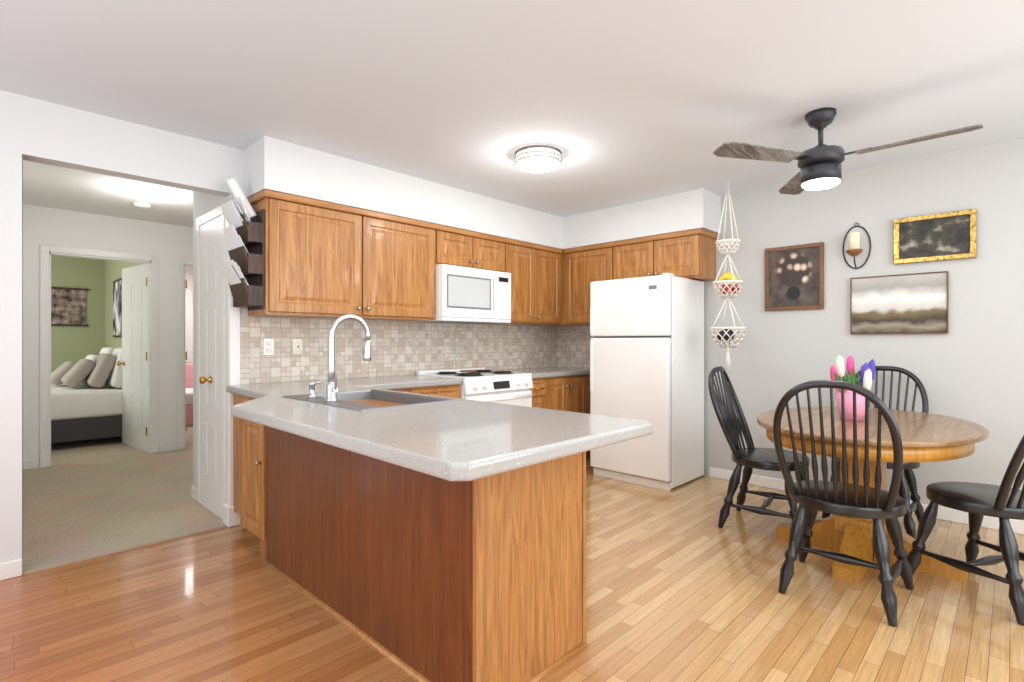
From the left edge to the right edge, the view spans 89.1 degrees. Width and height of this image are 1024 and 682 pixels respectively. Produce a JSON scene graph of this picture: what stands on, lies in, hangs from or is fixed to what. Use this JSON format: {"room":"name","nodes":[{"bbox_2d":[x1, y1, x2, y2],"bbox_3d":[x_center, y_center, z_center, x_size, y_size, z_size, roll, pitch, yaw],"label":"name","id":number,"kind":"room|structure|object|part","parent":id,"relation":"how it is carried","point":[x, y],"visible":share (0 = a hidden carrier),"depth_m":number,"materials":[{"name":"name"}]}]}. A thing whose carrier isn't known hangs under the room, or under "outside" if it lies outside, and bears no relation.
{"room":"kitchen","nodes":[
{"label":"kitchen","id":0,"kind":"room"},
{"bbox_2d":[23,204,192,467],"bbox_3d":[-3.904,-0.030,5.480,0.110,2.460,2.350,0,0,44],"label":"wall","id":1,"kind":"structure","parent":0,"point":[35,227],"depth_m":5.18,"materials":[{"name":"white paint"}]},
{"bbox_2d":[23,459,38,469],"bbox_3d":[-4.505,1.145,4.768,0.014,0.085,0.250,0,0,44],"label":"baseboard","id":2,"kind":"structure","parent":1,"relation":"attached to","point":[30,464],"depth_m":4.81,"materials":[{"name":"white wood"}]},
{"bbox_2d":[40,244,158,467],"bbox_3d":[-4.128,0.141,5.237,0.126,2.093,0.940,0,0,44],"label":"door frame","id":3,"kind":"structure","parent":1,"relation":"attached to","point":[44,356],"depth_m":5.14,"materials":[{"name":"white wood"}]},
{"bbox_3d":[-4.133,-0.833,5.243,0.110,0.015,0.810,0,0,44],"label":"door jamb","id":4,"kind":"part","parent":3,"relation":"part of","materials":[{"name":"white wood"}]},
{"bbox_3d":[-4.088,-0.873,5.199,0.016,0.065,0.810,0,0,44],"label":"door trim","id":5,"kind":"part","parent":3,"relation":"part of","materials":[{"name":"white wood"}]},
{"bbox_2d":[116,264,146,451],"bbox_3d":[-4.221,0.176,5.785,0.778,2.020,0.190,0,0,44],"label":"door","id":6,"kind":"structure","parent":1,"relation":"in","point":[134,349],"depth_m":5.78,"materials":[{"name":"white wood"}]},
{"bbox_2d":[159,442,176,451],"bbox_3d":[-3.703,1.145,5.599,0.014,0.085,0.160,0,0,44],"label":"baseboard","id":7,"kind":"structure","parent":1,"relation":"attached to","point":[167,447],"depth_m":5.60,"materials":[{"name":"white wood"}]},
{"bbox_2d":[177,258,192,449],"bbox_3d":[-3.382,0.141,6.008,0.126,2.093,0.865,0,0,44],"label":"door frame","id":8,"kind":"structure","parent":1,"relation":"attached to","point":[180,353],"depth_m":5.68,"materials":[{"name":"white wood"}]},
{"bbox_3d":[-3.320,-0.873,5.994,0.016,0.065,0.800,0,0,44],"label":"door trim","id":9,"kind":"part","parent":8,"relation":"part of","materials":[{"name":"white wood"}]},
{"bbox_2d":[185,280,186,430],"bbox_3d":[-3.932,0.176,6.082,0.783,2.020,0.116,0,0,44],"label":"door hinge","id":10,"kind":"structure","parent":1,"relation":"in","point":[185,352],"depth_m":5.82,"materials":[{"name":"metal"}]},
{"bbox_2d":[51,255,192,383],"bbox_3d":[-6.699,-0.030,7.617,0.100,2.460,4.400,0,0,44],"label":"wall","id":11,"kind":"structure","parent":0,"point":[75,344],"depth_m":7.81,"materials":[{"name":"green paint"}]},
{"bbox_2d":[51,287,88,325],"bbox_3d":[-6.582,-0.502,7.642,0.026,0.565,0.560,0,0,44],"label":"picture","id":12,"kind":"object","parent":11,"relation":"attached to","point":[68,306],"visible":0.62,"depth_m":7.68,"materials":[{"name":"brown wood"}]},
{"bbox_3d":[-6.581,-0.772,7.641,0.025,0.025,0.560,0,0,44],"label":"rod","id":13,"kind":"part","parent":12,"relation":"part of","materials":[{"name":"brown wood"}]},
{"bbox_2d":[185,290,191,361],"bbox_3d":[-5.762,-0.250,8.484,0.017,1.200,0.950,0,0,44],"label":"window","id":14,"kind":"structure","parent":11,"relation":"in","point":[188,322],"depth_m":8.78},
{"bbox_2d":[105,260,142,347],"bbox_3d":[-5.024,-0.030,6.840,3.390,2.460,0.050,0,0,44],"label":"wall","id":15,"kind":"structure","parent":0,"point":[113,270],"depth_m":7.68,"materials":[{"name":"green paint"}]},
{"bbox_2d":[113,278,121,337],"bbox_3d":[-5.460,-0.450,7.208,0.650,0.800,0.022,0,0,44],"label":"framed picture","id":16,"kind":"object","parent":15,"relation":"attached to","point":[117,308],"visible":0.82,"depth_m":7.18},
{"bbox_2d":[23,426,226,574],"bbox_3d":[-4.362,1.224,5.359,6.400,0.072,4.400,0,0,44],"label":"floor","id":17,"kind":"structure","parent":0,"point":[88,499],"depth_m":3.80,"materials":[{"name":"beige carpet"}]},
{"bbox_2d":[51,347,122,443],"bbox_3d":[-5.656,0.636,5.962,1.600,1.104,2.030,0,0,44],"label":"bed","id":18,"kind":"object","parent":17,"relation":"on","point":[87,400],"visible":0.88,"depth_m":5.93,"materials":[{"name":"white fabric"}]},
{"bbox_2d":[51,360,79,385],"bbox_3d":[-5.582,0.395,6.470,0.380,0.285,0.281,0,0,44],"label":"pillow","id":19,"kind":"object","parent":18,"relation":"on","point":[56,376],"depth_m":6.33,"materials":[{"name":"beige fabric"}]},
{"bbox_2d":[61,358,96,387],"bbox_3d":[-5.158,0.376,6.190,0.420,0.326,0.289,0,0,44],"label":"pillow","id":20,"kind":"object","parent":18,"relation":"on","point":[80,373],"depth_m":6.08,"materials":[{"name":"beige fabric"}]},
{"bbox_3d":[-5.656,0.980,5.962,1.560,0.240,2.030,0,0,44],"label":"frame","id":21,"kind":"part","parent":18,"relation":"part of","materials":[{"name":"black fabric"}]},
{"bbox_2d":[72,354,103,384],"bbox_3d":[-5.353,0.358,6.564,0.450,0.368,0.268,0,0,44],"label":"pillow","id":22,"kind":"object","parent":18,"relation":"on","point":[92,357],"depth_m":6.43,"materials":[{"name":"beige fabric"}]},
{"bbox_2d":[84,353,117,387],"bbox_3d":[-4.886,0.345,6.184,0.480,0.397,0.261,0,0,44],"label":"pillow","id":23,"kind":"object","parent":18,"relation":"on","point":[97,373],"depth_m":6.06,"materials":[{"name":"beige fabric"}]},
{"bbox_2d":[105,347,122,388],"bbox_3d":[-4.702,0.317,6.230,0.550,0.466,0.213,0,0,44],"label":"pillow","id":24,"kind":"object","parent":18,"relation":"on","point":[114,372],"depth_m":6.05,"materials":[{"name":"white fabric"}]},
{"bbox_2d":[185,363,192,425],"bbox_3d":[-4.808,0.769,7.632,1.000,0.838,1.250,0,0,44],"label":"bed","id":25,"kind":"object","parent":17,"relation":"on","point":[189,394],"visible":0.02,"depth_m":7.28,"materials":[{"name":"pink fabric"}]},
{"bbox_2d":[0,90,382,572],"bbox_3d":[-1.810,-0.030,4.007,0.850,2.460,6.000,0,0,44],"label":"wall","id":26,"kind":"structure","parent":0,"point":[54,134],"depth_m":2.75,"materials":[{"name":"white paint"}]},
{"bbox_2d":[0,559,21,580],"bbox_3d":[-3.045,1.157,2.106,0.014,0.085,1.549,0,0,44],"label":"baseboard","id":27,"kind":"structure","parent":26,"relation":"attached to","point":[10,569],"depth_m":2.63,"materials":[{"name":"white wood"}]},
{"bbox_2d":[22,157,22,574],"bbox_3d":[-2.555,0.120,2.709,0.120,2.160,0.002,0,0,44],"label":"trim","id":28,"kind":"structure","parent":26,"relation":"attached to","point":[22,374],"depth_m":2.67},
{"bbox_2d":[191,486,196,499],"bbox_3d":[-2.386,1.145,3.914,0.150,0.085,0.014,0,0,44],"label":"baseboard","id":29,"kind":"structure","parent":26,"relation":"attached to","point":[193,492],"depth_m":3.92,"materials":[{"name":"white wood"}]},
{"bbox_2d":[197,203,224,518],"bbox_3d":[-2.133,0.139,3.636,0.610,2.098,0.106,0,0,44],"label":"door","id":30,"kind":"structure","parent":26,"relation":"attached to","point":[210,368],"depth_m":3.63,"materials":[{"name":"wood"}]},
{"bbox_3d":[-2.313,0.172,3.843,0.063,2.033,0.016,0,0,44],"label":"trim","id":31,"kind":"part","parent":30,"relation":"part of","materials":[{"name":"white wood"}]},
{"bbox_3d":[-2.117,-0.877,3.653,0.610,0.065,0.016,0,0,44],"label":"trim","id":32,"kind":"part","parent":30,"relation":"part of","materials":[{"name":"white wood"}]},
{"bbox_3d":[-1.920,0.172,3.463,0.063,2.033,0.016,0,0,44],"label":"trim","id":33,"kind":"part","parent":30,"relation":"part of","materials":[{"name":"white wood"}]},
{"bbox_2d":[222,504,239,526],"bbox_3d":[-1.833,1.135,3.410,0.115,0.130,0.090,0,0,44],"label":"trim","id":34,"kind":"structure","parent":26,"relation":"attached to","point":[230,517],"depth_m":3.36,"materials":[{"name":"white wood"}]},
{"bbox_2d":[225,218,239,506],"bbox_3d":[-1.833,0.150,3.413,0.091,2.100,0.066,0,0,44],"label":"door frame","id":35,"kind":"structure","parent":26,"relation":"attached to","point":[234,345],"depth_m":3.38,"materials":[{"name":"white wood"}]},
{"bbox_2d":[243,189,366,321],"bbox_3d":[-1.412,-0.552,3.566,0.330,0.764,0.670,0,0,44],"label":"upper cabinet","id":36,"kind":"object","parent":26,"relation":"attached to","point":[303,257],"depth_m":3.39,"materials":[{"name":"brown wood"}]},
{"bbox_3d":[-1.280,-0.536,3.456,0.051,0.703,0.633,0,0,44],"label":"door","id":37,"kind":"part","parent":36,"relation":"part of","materials":[{"name":"brown wood"}]},
{"bbox_3d":[-0.624,-0.912,4.365,0.351,0.044,2.931,0,0,44],"label":"cab crown","id":38,"kind":"part","parent":36,"relation":"part of","materials":[{"name":"brown wood"}]},
{"bbox_2d":[351,210,434,321],"bbox_3d":[-0.952,-0.552,4.042,0.330,0.764,0.654,0,0,44],"label":"upper cabinet","id":39,"kind":"object","parent":26,"relation":"attached to","point":[400,250],"depth_m":3.92,"materials":[{"name":"brown wood"}]},
{"bbox_3d":[-0.832,-0.536,3.920,0.051,0.703,0.635,0,0,44],"label":"door","id":40,"kind":"part","parent":39,"relation":"part of","materials":[{"name":"brown wood"}]},
{"bbox_2d":[231,314,558,384],"bbox_3d":[-0.653,0.058,4.583,0.010,0.455,3.357,0,0,44],"label":"backsplash","id":41,"kind":"structure","parent":26,"relation":"attached to","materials":[{"name":"tile"}]},
{"bbox_2d":[263,338,274,355],"bbox_3d":[-1.652,0.040,3.535,0.008,0.116,0.072,0,0,44],"label":"outlet","id":42,"kind":"object","parent":41,"relation":"attached to","point":[268,343],"depth_m":3.53,"materials":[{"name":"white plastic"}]},
{"bbox_2d":[292,338,302,354],"bbox_3d":[-1.513,0.040,3.679,0.008,0.116,0.072,0,0,44],"label":"outlet","id":43,"kind":"object","parent":41,"relation":"attached to","point":[297,343],"depth_m":3.68,"materials":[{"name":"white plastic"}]},
{"bbox_2d":[423,224,490,325],"bbox_3d":[-0.525,-0.548,4.430,0.404,0.772,0.493,0,0,44],"label":"upper cabinet","id":44,"kind":"object","parent":26,"relation":"attached to","point":[462,257],"depth_m":4.31,"materials":[{"name":"brown wood"}]},
{"bbox_3d":[-0.462,-0.759,4.303,0.051,0.258,0.378,0,0,44],"label":"door","id":45,"kind":"part","parent":44,"relation":"part of","materials":[{"name":"brown wood"}]},
{"bbox_2d":[412,263,510,324],"bbox_3d":[-0.412,-0.385,4.526,0.431,0.454,0.786,0,0,44],"label":"microwave","id":46,"kind":"object","parent":44,"relation":"in","point":[463,294],"depth_m":4.35,"materials":[{"name":"white plastic"}]},
{"bbox_3d":[-0.192,-0.759,4.583,0.051,0.258,0.380,0,0,44],"label":"door","id":47,"kind":"part","parent":44,"relation":"part of","materials":[{"name":"brown wood"}]},
{"bbox_2d":[487,235,514,325],"bbox_3d":[-0.251,-0.548,4.714,0.404,0.772,0.297,0,0,44],"label":"upper cabinet","id":48,"kind":"object","parent":26,"relation":"attached to","point":[502,249],"depth_m":4.65,"materials":[{"name":"brown wood"}]},
{"bbox_2d":[515,240,562,325],"bbox_3d":[0.102,-0.552,5.133,0.330,0.764,0.793,0,0,44],"label":"upper cabinet","id":49,"kind":"object","parent":26,"relation":"attached to","point":[538,268],"depth_m":5.06,"materials":[{"name":"brown wood"}]},
{"bbox_3d":[0.090,-0.536,4.875,0.051,0.703,0.388,0,0,44],"label":"door","id":50,"kind":"part","parent":49,"relation":"part of","materials":[{"name":"brown wood"}]},
{"bbox_3d":[0.366,-0.536,5.161,0.051,0.703,0.387,0,0,44],"label":"door","id":51,"kind":"part","parent":49,"relation":"part of","materials":[{"name":"brown wood"}]},
{"bbox_2d":[361,338,369,353],"bbox_3d":[-1.145,0.040,4.060,0.007,0.116,0.072,0,0,44],"label":"outlet","id":52,"kind":"object","parent":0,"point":[362,339],"depth_m":4.04,"materials":[{"name":"silver plastic"}]},
{"bbox_2d":[244,136,563,249],"bbox_3d":[-0.504,-1.099,4.494,0.350,0.323,3.285,0,0,44],"label":"soffit","id":53,"kind":"structure","parent":0,"point":[273,164],"depth_m":3.79,"materials":[{"name":"white paint"}]},
{"bbox_2d":[0,458,1023,681],"bbox_3d":[0.510,1.230,1.766,5.600,0.060,6.000,0,0,44],"label":"floor","id":54,"kind":"structure","parent":0,"point":[681,586],"depth_m":2.27,"materials":[{"name":"brown wood"}]},
{"bbox_2d":[255,426,286,580],"bbox_3d":[-1.075,0.773,2.986,0.425,0.886,0.552,0,0,44],"label":"base cabinet","id":55,"kind":"object","parent":54,"relation":"on","point":[270,446],"depth_m":2.76,"materials":[{"name":"brown wood"}]},
{"bbox_3d":[-1.482,0.755,2.942,0.350,0.660,0.051,0,0,44],"label":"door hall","id":56,"kind":"part","parent":55,"relation":"part of","materials":[{"name":"brown wood"}]},
{"bbox_2d":[287,438,382,653],"bbox_3d":[-0.608,0.773,2.535,0.875,0.886,0.552,0,0,44],"label":"base cabinet","id":57,"kind":"object","parent":54,"relation":"on","point":[335,500],"depth_m":2.26,"materials":[{"name":"brown wood"}]},
{"bbox_2d":[383,466,442,681],"bbox_3d":[-0.149,0.773,2.092,0.400,0.886,0.552,0,0,44],"label":"base cabinet","id":58,"kind":"object","parent":54,"relation":"on","point":[393,508],"depth_m":1.88,"materials":[{"name":"brown wood"}]},
{"bbox_2d":[416,367,532,406],"bbox_3d":[-0.300,0.725,4.424,0.703,0.950,0.762,0,0,44],"label":"range","id":59,"kind":"object","parent":54,"relation":"on","point":[502,387],"visible":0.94,"depth_m":4.25,"materials":[{"name":"white metal"}]},
{"bbox_2d":[416,370,531,379],"bbox_3d":[-0.322,0.286,4.446,0.640,0.017,0.762,0,0,44],"label":"cooktop","id":60,"kind":"object","parent":59,"relation":"in","point":[462,374],"depth_m":4.33,"materials":[{"name":"white metal"}]},
{"bbox_3d":[-0.271,0.353,3.992,0.044,0.050,0.048,0,0,44],"label":"knob","id":61,"kind":"part","parent":59,"relation":"part of","materials":[{"name":"white plastic"}]},
{"bbox_3d":[-0.202,0.353,4.064,0.044,0.050,0.048,0,0,44],"label":"knob","id":62,"kind":"part","parent":59,"relation":"part of","materials":[{"name":"white plastic"}]},
{"bbox_3d":[-0.101,0.352,4.232,0.061,0.121,0.762,0,0,44],"label":"panel","id":63,"kind":"part","parent":59,"relation":"part of","materials":[{"name":"white metal"}]},
{"bbox_3d":[-0.099,0.718,4.229,0.032,0.585,0.750,0,0,44],"label":"door","id":64,"kind":"part","parent":59,"relation":"part of","materials":[{"name":"white metal"}]},
{"bbox_3d":[-0.056,0.465,4.189,0.026,0.026,0.642,0,0,44],"label":"handle","id":65,"kind":"part","parent":59,"relation":"part of","materials":[{"name":"white metal"}]},
{"bbox_3d":[0.064,0.353,4.338,0.044,0.050,0.048,0,0,44],"label":"knob","id":66,"kind":"part","parent":59,"relation":"part of","materials":[{"name":"white plastic"}]},
{"bbox_3d":[0.133,0.353,4.410,0.044,0.050,0.048,0,0,44],"label":"knob","id":67,"kind":"part","parent":59,"relation":"part of","materials":[{"name":"white plastic"}]},
{"bbox_2d":[443,454,589,681],"bbox_3d":[0.040,0.773,1.894,0.146,0.886,0.574,0,0,44],"label":"base cabinet","id":68,"kind":"object","parent":54,"relation":"on","point":[514,545],"depth_m":1.77,"materials":[{"name":"brown wood"}]},
{"bbox_3d":[-0.722,0.765,2.245,1.681,0.870,0.021,0,0,44],"label":"peninsula panel","id":69,"kind":"part","parent":68,"relation":"part of","materials":[{"name":"brown wood"}]},
{"bbox_2d":[226,375,651,485],"bbox_3d":[-0.474,0.307,2.797,2.747,0.045,1.814,0,0,44],"label":"countertop","id":70,"kind":"structure","parent":68,"relation":"on","point":[463,443],"depth_m":1.73,"materials":[{"name":"white stone"}]},
{"bbox_2d":[279,374,462,457],"bbox_3d":[-0.709,0.329,2.562,0.780,0.280,0.520,0,0,44],"label":"sink","id":71,"kind":"object","parent":70,"relation":"in","point":[349,391],"depth_m":2.99,"materials":[{"name":"silver metal"}]},
{"bbox_3d":[0.075,0.765,1.848,0.020,0.870,0.556,0,0,44],"label":"peninsula panel","id":72,"kind":"part","parent":68,"relation":"part of","materials":[{"name":"brown wood"}]},
{"bbox_2d":[532,378,546,385],"bbox_3d":[0.008,0.773,4.828,0.618,0.886,0.236,0,0,44],"label":"base cabinet","id":73,"kind":"object","parent":54,"relation":"on","point":[544,380],"depth_m":4.66,"materials":[{"name":"brown wood"}]},
{"bbox_3d":[0.224,0.417,4.621,0.020,0.135,0.225,0,0,44],"label":"drawer","id":74,"kind":"part","parent":73,"relation":"part of","materials":[{"name":"brown wood"}]},
{"bbox_2d":[547,374,586,385],"bbox_3d":[0.303,0.773,5.134,0.618,0.886,0.614,0,0,44],"label":"base cabinet","id":75,"kind":"object","parent":54,"relation":"on","point":[576,379],"depth_m":4.95,"materials":[{"name":"brown wood"}]},
{"bbox_2d":[491,366,589,377],"bbox_3d":[0.334,0.307,5.156,0.632,0.045,1.163,0,0,44],"label":"countertop","id":76,"kind":"structure","parent":75,"relation":"on","point":[537,371],"depth_m":5.02,"materials":[{"name":"grey stone"}]},
{"bbox_3d":[0.423,0.718,4.805,0.051,0.735,0.300,0,0,44],"label":"door","id":77,"kind":"part","parent":75,"relation":"part of","materials":[{"name":"brown wood"}]},
{"bbox_3d":[0.638,0.718,5.028,0.051,0.735,0.300,0,0,44],"label":"door","id":78,"kind":"part","parent":75,"relation":"part of","materials":[{"name":"brown wood"}]},
{"bbox_2d":[587,374,589,385],"bbox_3d":[0.625,0.773,5.467,0.618,0.886,0.312,0,0,44],"label":"base cabinet","id":79,"kind":"object","parent":54,"relation":"on","point":[588,375],"depth_m":5.20,"materials":[{"name":"brown wood"}]},
{"bbox_2d":[590,273,703,490],"bbox_3d":[1.196,0.329,4.618,0.755,1.743,0.674,0,0,44],"label":"refrigerator","id":80,"kind":"object","parent":54,"relation":"on","point":[647,351],"visible":1,"depth_m":4.34,"materials":[{"name":"white metal"}]},
{"bbox_3d":[0.708,-0.185,4.631,0.026,0.230,0.014,0,0,44],"label":"handle","id":81,"kind":"part","parent":80,"relation":"part of","materials":[{"name":"white plastic"}]},
{"bbox_3d":[0.708,0.225,4.631,0.026,0.450,0.014,0,0,44],"label":"handle","id":82,"kind":"part","parent":80,"relation":"part of","materials":[{"name":"white plastic"}]},
{"bbox_3d":[0.985,0.547,4.399,0.755,1.149,0.058,0,0,44],"label":"door","id":83,"kind":"part","parent":80,"relation":"part of","materials":[{"name":"white metal"}]},
{"bbox_2d":[590,274,670,336],"bbox_3d":[0.985,-0.285,4.399,0.755,0.488,0.058,0,0,44],"label":"freezer","id":84,"kind":"object","parent":80,"relation":"in","point":[638,306],"depth_m":4.35,"materials":[{"name":"white metal"}]},
{"bbox_2d":[708,366,808,527],"bbox_3d":[1.621,0.688,3.397,0.566,1.030,0.498,0,0,38],"label":"chair","id":85,"kind":"object","parent":54,"relation":"on","point":[733,425],"visible":0.85,"depth_m":3.38,"materials":[{"name":"black wood"}]},
{"bbox_2d":[773,380,913,626],"bbox_3d":[1.571,0.688,2.474,0.498,1.030,0.566,0,0,42],"label":"chair","id":86,"kind":"object","parent":54,"relation":"on","point":[876,504],"visible":1,"depth_m":2.35,"materials":[{"name":"black wood"}]},
{"bbox_2d":[757,407,988,583],"bbox_3d":[1.975,0.823,2.923,1.040,0.755,1.400,0,0,44],"label":"dining table","id":87,"kind":"object","parent":54,"relation":"on","point":[927,437],"visible":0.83,"depth_m":2.69,"materials":[{"name":"brown wood"}]},
{"bbox_2d":[830,355,875,420],"bbox_3d":[1.918,0.263,2.944,0.214,0.362,0.199,0,0,44],"label":"flower pot","id":88,"kind":"object","parent":87,"relation":"on","point":[867,375],"visible":0.71,"depth_m":2.90,"materials":[{"name":"pink ceramic"}]},
{"bbox_2d":[822,366,928,538],"bbox_3d":[2.409,0.688,3.442,0.566,1.030,0.498,0,0,-44],"label":"chair","id":89,"kind":"object","parent":54,"relation":"on","point":[908,484],"visible":0.23,"depth_m":3.40,"materials":[{"name":"black wood"}]},
{"bbox_2d":[907,435,1023,624],"bbox_3d":[2.303,0.688,2.446,0.498,1.030,0.566,0,0,-18],"label":"chair","id":90,"kind":"object","parent":54,"relation":"on","point":[1003,502],"visible":0.96,"depth_m":2.40,"materials":[{"name":"black wood"}]},
{"bbox_2d":[0,0,1023,226],"bbox_3d":[-1.827,-1.285,3.953,12.200,0.050,6.100,0,0,44],"label":"ceiling","id":91,"kind":"structure","parent":0,"point":[618,102],"depth_m":2.53,"materials":[{"name":"white paint"}]},
{"bbox_2d":[133,202,150,208],"bbox_3d":[-3.397,-1.242,4.775,0.138,0.034,0.138,0,0,35],"label":"recessed light","id":92,"kind":"object","parent":91,"relation":"in","point":[142,205],"depth_m":4.74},
{"bbox_2d":[515,146,560,172],"bbox_3d":[0.176,-1.216,3.507,0.316,0.087,0.316,0,0,44],"label":"kitchen ceiling light","id":93,"kind":"object","parent":91,"relation":"attached to","point":[536,159],"visible":1,"depth_m":3.41,"materials":[{"name":"white glass"}]},
{"bbox_2d":[710,181,745,374],"bbox_3d":[1.700,-0.495,4.093,0.268,1.525,0.268,0,0,44],"label":"macrame hanging","id":94,"kind":"object","parent":91,"relation":"hanging from","point":[727,334],"visible":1,"depth_m":4.07,"materials":[{"name":"fabric"}]},
{"bbox_2d":[713,107,982,194],"bbox_3d":[1.813,-1.056,2.774,1.036,0.406,1.197,0,0,44],"label":"ceiling fan","id":95,"kind":"object","parent":91,"relation":"hanging from","point":[819,165],"visible":1,"depth_m":2.79,"materials":[{"name":"black metal"}]},
{"bbox_3d":[1.308,-0.998,2.761,0.330,0.032,0.476,0,0,44],"label":"blade","id":96,"kind":"part","parent":95,"relation":"part of","materials":[{"name":"brown wood"}]},
{"bbox_3d":[1.809,-0.998,3.279,0.330,0.032,0.476,0,0,44],"label":"blade","id":97,"kind":"part","parent":95,"relation":"part of","materials":[{"name":"brown wood"}]},
{"bbox_3d":[2.007,-0.998,2.586,0.495,0.032,0.135,0,0,44],"label":"blade","id":98,"kind":"part","parent":95,"relation":"part of","materials":[{"name":"brown wood"}]},
{"bbox_2d":[563,188,720,248],"bbox_3d":[1.169,-1.099,4.918,1.470,0.323,0.350,0,0,44],"label":"soffit","id":99,"kind":"structure","parent":0,"point":[692,209],"depth_m":4.64,"materials":[{"name":"white paint"}]},
{"bbox_2d":[577,138,1023,520],"bbox_3d":[2.254,-0.030,4.184,6.450,2.460,0.100,0,0,44],"label":"wall","id":100,"kind":"structure","parent":0,"point":[969,366],"depth_m":3.69,"materials":[{"name":"white paint"}]},
{"bbox_2d":[563,242,610,325],"bbox_3d":[0.841,-0.552,5.245,0.617,0.764,0.330,0,0,44],"label":"upper cabinet","id":101,"kind":"object","parent":100,"relation":"attached to","point":[584,265],"depth_m":5.16,"materials":[{"name":"brown wood"}]},
{"bbox_3d":[1.162,-0.912,4.920,1.448,0.044,0.351,0,0,44],"label":"cab crown","id":102,"kind":"part","parent":101,"relation":"part of","materials":[{"name":"brown wood"}]},
{"bbox_2d":[558,323,632,369],"bbox_3d":[0.852,0.058,5.458,0.938,0.455,0.010,0,0,44],"label":"backsplash","id":103,"kind":"structure","parent":100,"relation":"attached to","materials":[{"name":"tile"}]},
{"bbox_2d":[611,228,717,280],"bbox_3d":[1.369,-0.734,4.735,0.849,0.399,0.330,0,0,44],"label":"upper cabinet","id":104,"kind":"object","parent":100,"relation":"attached to","point":[689,254],"depth_m":4.53,"materials":[{"name":"brown wood"}]},
{"bbox_3d":[1.099,-0.719,4.759,0.410,0.338,0.051,0,0,44],"label":"door","id":105,"kind":"part","parent":104,"relation":"part of","materials":[{"name":"brown wood"}]},
{"bbox_3d":[1.401,-0.719,4.467,0.410,0.338,0.051,0,0,44],"label":"door","id":106,"kind":"part","parent":104,"relation":"part of","materials":[{"name":"brown wood"}]},
{"bbox_2d":[765,242,823,310],"bbox_3d":[2.229,-0.500,4.119,0.425,0.510,0.025,0,0,44],"label":"framed picture","id":107,"kind":"object","parent":100,"relation":"attached to","point":[794,277],"visible":1,"depth_m":4.11},
{"bbox_3d":[2.087,-0.500,4.256,0.030,0.450,0.025,0,0,44],"label":"frame","id":108,"kind":"part","parent":107,"relation":"part of","materials":[{"name":"brown wood"}]},
{"bbox_3d":[2.229,-0.740,4.119,0.425,0.030,0.025,0,0,44],"label":"frame","id":109,"kind":"part","parent":107,"relation":"part of","materials":[{"name":"brown wood"}]},
{"bbox_3d":[2.229,-0.260,4.119,0.425,0.030,0.025,0,0,44],"label":"frame","id":110,"kind":"part","parent":107,"relation":"part of","materials":[{"name":"brown wood"}]},
{"bbox_3d":[2.371,-0.500,3.981,0.030,0.450,0.025,0,0,44],"label":"frame","id":111,"kind":"part","parent":107,"relation":"part of","materials":[{"name":"brown wood"}]},
{"bbox_2d":[842,223,870,268],"bbox_3d":[2.492,-0.701,3.783,0.180,0.342,0.138,0,0,44],"label":"candle sconce","id":112,"kind":"object","parent":100,"relation":"attached to","point":[854,250],"visible":1,"depth_m":3.76,"materials":[{"name":"black metal"}]},
{"bbox_2d":[709,467,1023,534],"bbox_3d":[3.139,1.157,3.250,3.880,0.085,0.014,0,0,44],"label":"baseboard","id":113,"kind":"structure","parent":100,"relation":"attached to","point":[958,516],"depth_m":3.48,"materials":[{"name":"white wood"}]},
{"bbox_2d":[850,271,948,333],"bbox_3d":[2.706,-0.258,3.655,0.555,0.415,0.030,0,0,44],"label":"picture","id":114,"kind":"object","parent":100,"relation":"attached to","point":[915,303],"visible":0.92,"depth_m":3.63},
{"bbox_3d":[2.509,-0.258,3.845,0.007,0.401,0.030,0,0,44],"label":"frame","id":115,"kind":"part","parent":114,"relation":"part of","materials":[{"name":"brown wood"}]},
{"bbox_3d":[2.706,-0.462,3.655,0.555,0.007,0.030,0,0,44],"label":"frame","id":116,"kind":"part","parent":114,"relation":"part of","materials":[{"name":"brown wood"}]},
{"bbox_3d":[2.706,-0.053,3.655,0.555,0.007,0.030,0,0,44],"label":"frame","id":117,"kind":"part","parent":114,"relation":"part of","materials":[{"name":"brown wood"}]},
{"bbox_3d":[2.903,-0.258,3.464,0.007,0.401,0.030,0,0,44],"label":"frame","id":118,"kind":"part","parent":114,"relation":"part of","materials":[{"name":"wood"}]},
{"bbox_2d":[894,209,976,263],"bbox_3d":[2.848,-0.698,3.514,0.435,0.315,0.035,0,0,44],"label":"picture","id":119,"kind":"object","parent":100,"relation":"attached to","point":[939,237],"visible":0.98,"depth_m":3.50},
{"bbox_3d":[2.703,-0.698,3.654,0.032,0.251,0.035,0,0,44],"label":"frame","id":120,"kind":"part","parent":119,"relation":"part of","materials":[{"name":"gold metal"}]},
{"bbox_3d":[2.848,-0.839,3.514,0.435,0.032,0.035,0,0,44],"label":"frame","id":121,"kind":"part","parent":119,"relation":"part of","materials":[{"name":"gold metal"}]},
{"bbox_3d":[2.848,-0.556,3.514,0.435,0.032,0.035,0,0,44],"label":"frame","id":122,"kind":"part","parent":119,"relation":"part of","materials":[{"name":"gold metal"}]},
{"bbox_3d":[2.993,-0.698,3.374,0.032,0.251,0.035,0,0,44],"label":"frame","id":123,"kind":"part","parent":119,"relation":"part of","materials":[{"name":"gold metal"}]}
]}

